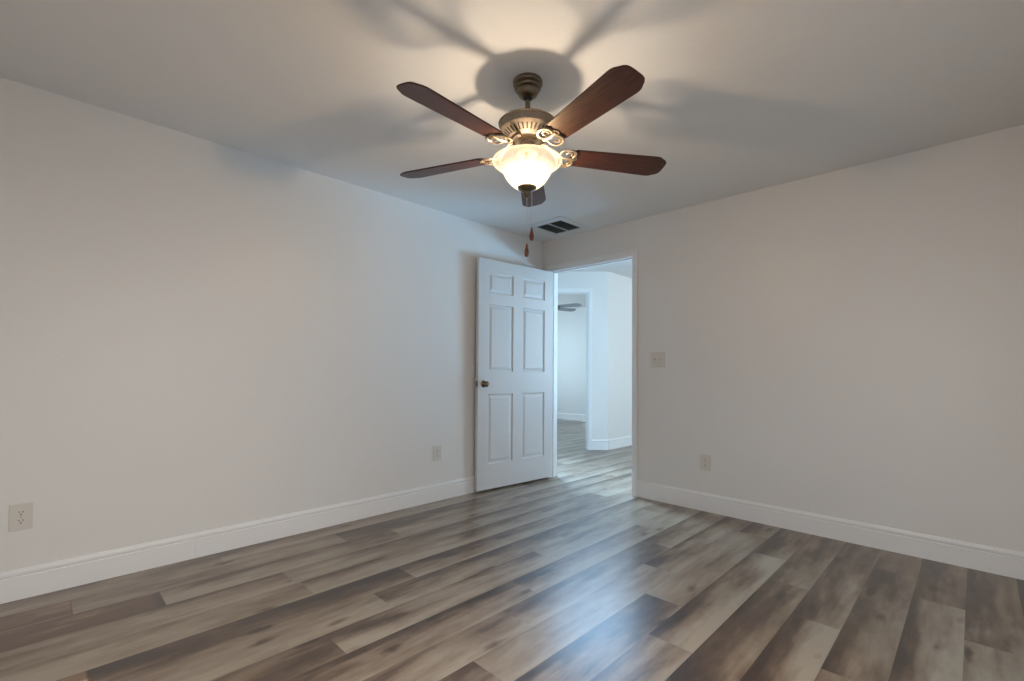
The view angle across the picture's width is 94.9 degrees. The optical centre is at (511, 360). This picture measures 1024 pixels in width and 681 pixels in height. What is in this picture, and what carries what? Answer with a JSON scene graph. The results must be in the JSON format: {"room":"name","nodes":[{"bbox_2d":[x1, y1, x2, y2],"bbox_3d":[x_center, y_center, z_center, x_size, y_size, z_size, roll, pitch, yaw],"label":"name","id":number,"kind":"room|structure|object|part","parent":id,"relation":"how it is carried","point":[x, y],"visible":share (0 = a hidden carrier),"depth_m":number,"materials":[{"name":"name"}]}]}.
{"room":"empty bedroom","nodes":[
{"label":"empty bedroom","id":0,"kind":"room"},
{"bbox_2d":[0,77,542,571],"bbox_3d":[-1.237,-0.062,3.333,0.110,2.400,4.310,-1,-2,45],"label":"wall","id":1,"kind":"structure","parent":0,"point":[197,334],"depth_m":2.70,"materials":[{"name":"white paint"}]},
{"bbox_2d":[8,502,32,531],"bbox_3d":[-2.279,0.727,2.181,0.008,0.122,0.078,-1,-2,45],"label":"power outlet","id":2,"kind":"object","parent":1,"relation":"attached to","point":[20,515],"visible":1,"depth_m":2.18,"materials":[{"name":"white plastic"}]},
{"bbox_2d":[16,509,25,515],"bbox_3d":[-2.277,0.708,2.180,0.002,0.028,0.034,-1,-2,45],"label":"receptacle","id":3,"kind":"object","parent":2,"relation":"attached to","point":[19,512],"depth_m":2.18,"materials":[{"name":"white plastic"}]},
{"bbox_2d":[16,518,25,524],"bbox_3d":[-2.277,0.747,2.179,0.002,0.028,0.034,-1,-2,45],"label":"receptacle","id":4,"kind":"object","parent":2,"relation":"attached to","point":[19,521],"depth_m":2.18,"materials":[{"name":"white plastic"}]},
{"bbox_2d":[0,476,477,603],"bbox_3d":[-1.162,1.069,3.303,0.014,0.139,4.200,-1,-2,45],"label":"baseboard","id":5,"kind":"structure","parent":1,"relation":"attached to","point":[22,583],"depth_m":2.67,"materials":[{"name":"white paint"}]},
{"bbox_2d":[433,445,440,460],"bbox_3d":[-0.616,0.765,3.866,0.008,0.124,0.082,-1,-2,45],"label":"power outlet","id":6,"kind":"object","parent":1,"relation":"attached to","point":[436,449],"visible":1,"depth_m":3.86,"materials":[{"name":"white plastic"}]},
{"bbox_2d":[0,0,1023,241],"bbox_3d":[0.071,-1.304,2.157,3.650,0.050,4.420,-1,-2,45],"label":"ceiling","id":7,"kind":"structure","parent":0,"point":[736,97],"depth_m":2.14,"materials":[{"name":"white paint"}]},
{"bbox_2d":[396,65,665,256],"bbox_3d":[0.043,-0.875,2.109,1.316,0.810,1.275,-1,-2,45],"label":"ceiling fan","id":8,"kind":"object","parent":7,"relation":"hanging from","point":[526,128],"visible":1,"depth_m":2.06,"materials":[{"name":"brown wood"}]},
{"bbox_3d":[-0.338,-0.948,2.328,0.479,0.007,0.142,0,11,24],"label":"blade","id":9,"kind":"part","parent":8,"relation":"part of","materials":[{"name":"brown wood"}]},
{"bbox_3d":[-0.225,-0.958,1.818,0.142,0.007,0.479,15,9,41],"label":"blade","id":10,"kind":"part","parent":8,"relation":"part of","materials":[{"name":"brown wood"}]},
{"bbox_3d":[0.063,-0.825,2.122,0.029,0.053,0.029,-1,-2,45],"label":"light bulb","id":11,"kind":"part","parent":8,"relation":"part of","materials":[{"name":"beige glass"}]},
{"bbox_2d":[524,153,528,170],"bbox_3d":[0.064,-0.898,2.129,0.022,0.109,0.034,1,-1,-4],"label":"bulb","id":12,"kind":"object","parent":8,"relation":"attached to","point":[526,155],"depth_m":2.12,"materials":[{"name":"white glass"}]},
{"bbox_3d":[0.113,-0.939,2.592,0.142,0.007,0.479,-12,-2,5],"label":"blade","id":13,"kind":"part","parent":8,"relation":"part of","materials":[{"name":"brown wood"}]},
{"bbox_3d":[0.295,-0.956,1.767,0.142,0.007,0.479,15,-8,-29],"label":"blade","id":14,"kind":"part","parent":8,"relation":"part of","materials":[{"name":"brown wood"}]},
{"bbox_3d":[0.504,-0.943,2.246,0.479,0.007,0.142,1,-13,-12],"label":"blade","id":15,"kind":"part","parent":8,"relation":"part of","materials":[{"name":"brown wood"}]},
{"bbox_2d":[527,216,589,235],"bbox_3d":[0.425,-1.223,4.311,0.403,0.010,0.430,-1,-2,45],"label":"ceiling vent","id":16,"kind":"object","parent":7,"relation":"in","point":[559,225],"visible":1,"depth_m":4.29,"materials":[{"name":"white metal"}]},
{"bbox_3d":[0.371,-1.221,4.366,0.129,0.008,0.279,-1,-2,45],"label":"louver panel","id":17,"kind":"part","parent":16,"relation":"part of","materials":[{"name":"grey paint"}]},
{"bbox_3d":[0.477,-1.222,4.262,0.136,0.008,0.279,-1,-2,45],"label":"louver panel","id":18,"kind":"part","parent":16,"relation":"part of","materials":[{"name":"grey paint"}]},
{"bbox_2d":[0,419,1023,680],"bbox_3d":[0.220,1.195,5.378,8.280,0.001,9.500,-1,-2,45],"label":"floor","id":19,"kind":"structure","parent":0,"point":[571,575],"depth_m":2.14,"materials":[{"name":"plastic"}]},
{"bbox_2d":[475,257,552,490],"bbox_3d":[0.049,0.127,4.407,0.941,2.046,0.129,2,-2,-41],"label":"door","id":20,"kind":"structure","parent":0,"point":[514,303],"depth_m":4.37,"materials":[{"name":"white paint"}]},
{"bbox_3d":[-0.231,0.208,4.116,0.064,0.064,0.058,2,-2,-41],"label":"knob","id":21,"kind":"part","parent":20,"relation":"part of","materials":[{"name":"brown metal"}]},
{"bbox_2d":[557,307,585,414],"bbox_3d":[1.776,0.084,9.967,4.060,2.450,0.110,-1,-2,45],"label":"wall","id":22,"kind":"structure","parent":0,"point":[571,337],"depth_m":10.34,"materials":[{"name":"white paint"}]},
{"bbox_2d":[558,271,607,439],"bbox_3d":[0.087,-0.006,6.508,2.470,2.450,0.110,0,-1,0],"label":"wall","id":23,"kind":"structure","parent":0,"point":[598,281],"depth_m":6.47,"materials":[{"name":"white paint"}]},
{"bbox_2d":[558,288,591,449],"bbox_3d":[0.609,0.117,6.501,0.979,2.212,0.128,0,-1,0],"label":"trim","id":24,"kind":"structure","parent":23,"relation":"attached to","point":[561,291],"depth_m":6.46,"materials":[{"name":"white paint"}]},
{"bbox_2d":[557,412,631,449],"bbox_3d":[1.720,1.173,6.997,7.930,0.139,4.890,-1,-2,45],"label":"baseboard","id":25,"kind":"structure","parent":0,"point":[609,444],"depth_m":6.64,"materials":[{"name":"white paint"}]},
{"bbox_2d":[558,260,631,308],"bbox_3d":[1.738,-1.232,7.044,8.140,0.050,5.100,-1,-2,45],"label":"ceiling","id":26,"kind":"structure","parent":0,"point":[624,268],"depth_m":6.48,"materials":[{"name":"white paint"}]},
{"bbox_2d":[558,303,581,311],"bbox_3d":[0.594,-1.012,7.524,1.162,0.385,1.165,-1,-2,45],"label":"ceiling fan","id":27,"kind":"object","parent":26,"relation":"hanging from","point":[560,307],"visible":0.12,"depth_m":7.34,"materials":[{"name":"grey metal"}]},
{"bbox_3d":[0.888,-0.837,7.761,0.405,0.007,0.142,1,-14,-36],"label":"blade","id":28,"kind":"part","parent":27,"relation":"part of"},
{"bbox_3d":[0.888,-0.848,7.282,0.405,0.007,0.142,-1,-14,36],"label":"blade","id":29,"kind":"part","parent":27,"relation":"part of","materials":[{"name":"grey"}]},
{"bbox_2d":[608,272,631,438],"bbox_3d":[2.382,0.036,7.614,0.110,2.450,3.130,-1,-2,45],"label":"wall","id":30,"kind":"structure","parent":0,"point":[619,286],"depth_m":6.67,"materials":[{"name":"white paint"}]},
{"bbox_2d":[543,125,1023,552],"bbox_3d":[1.575,-0.034,3.663,3.650,2.400,0.110,-1,-2,45],"label":"wall","id":31,"kind":"structure","parent":0,"point":[846,343],"depth_m":3.00,"materials":[{"name":"white paint"}]},
{"bbox_2d":[546,249,637,496],"bbox_3d":[0.756,0.107,4.467,1.049,2.143,0.142,-1,-2,45],"label":"trim","id":32,"kind":"structure","parent":31,"relation":"attached to","point":[633,254],"depth_m":4.25,"materials":[{"name":"white paint"}]},
{"bbox_2d":[651,352,664,366],"bbox_3d":[1.215,-0.005,3.927,0.126,0.127,0.019,-1,-2,45],"label":"light switch","id":33,"kind":"object","parent":31,"relation":"attached to","point":[657,358],"visible":1,"depth_m":3.93,"materials":[{"name":"white plastic"}]},
{"bbox_2d":[700,454,710,470],"bbox_3d":[1.495,0.792,3.635,0.084,0.122,0.008,-1,-2,45],"label":"power outlet","id":34,"kind":"object","parent":31,"relation":"attached to","point":[705,460],"visible":1,"depth_m":3.63,"materials":[{"name":"white plastic"}]},
{"bbox_2d":[637,480,1023,579],"bbox_3d":[1.523,1.095,3.594,3.430,0.139,0.014,-1,-2,45],"label":"baseboard","id":35,"kind":"structure","parent":31,"relation":"attached to","point":[1004,562],"depth_m":2.96,"materials":[{"name":"white paint"}]}
]}

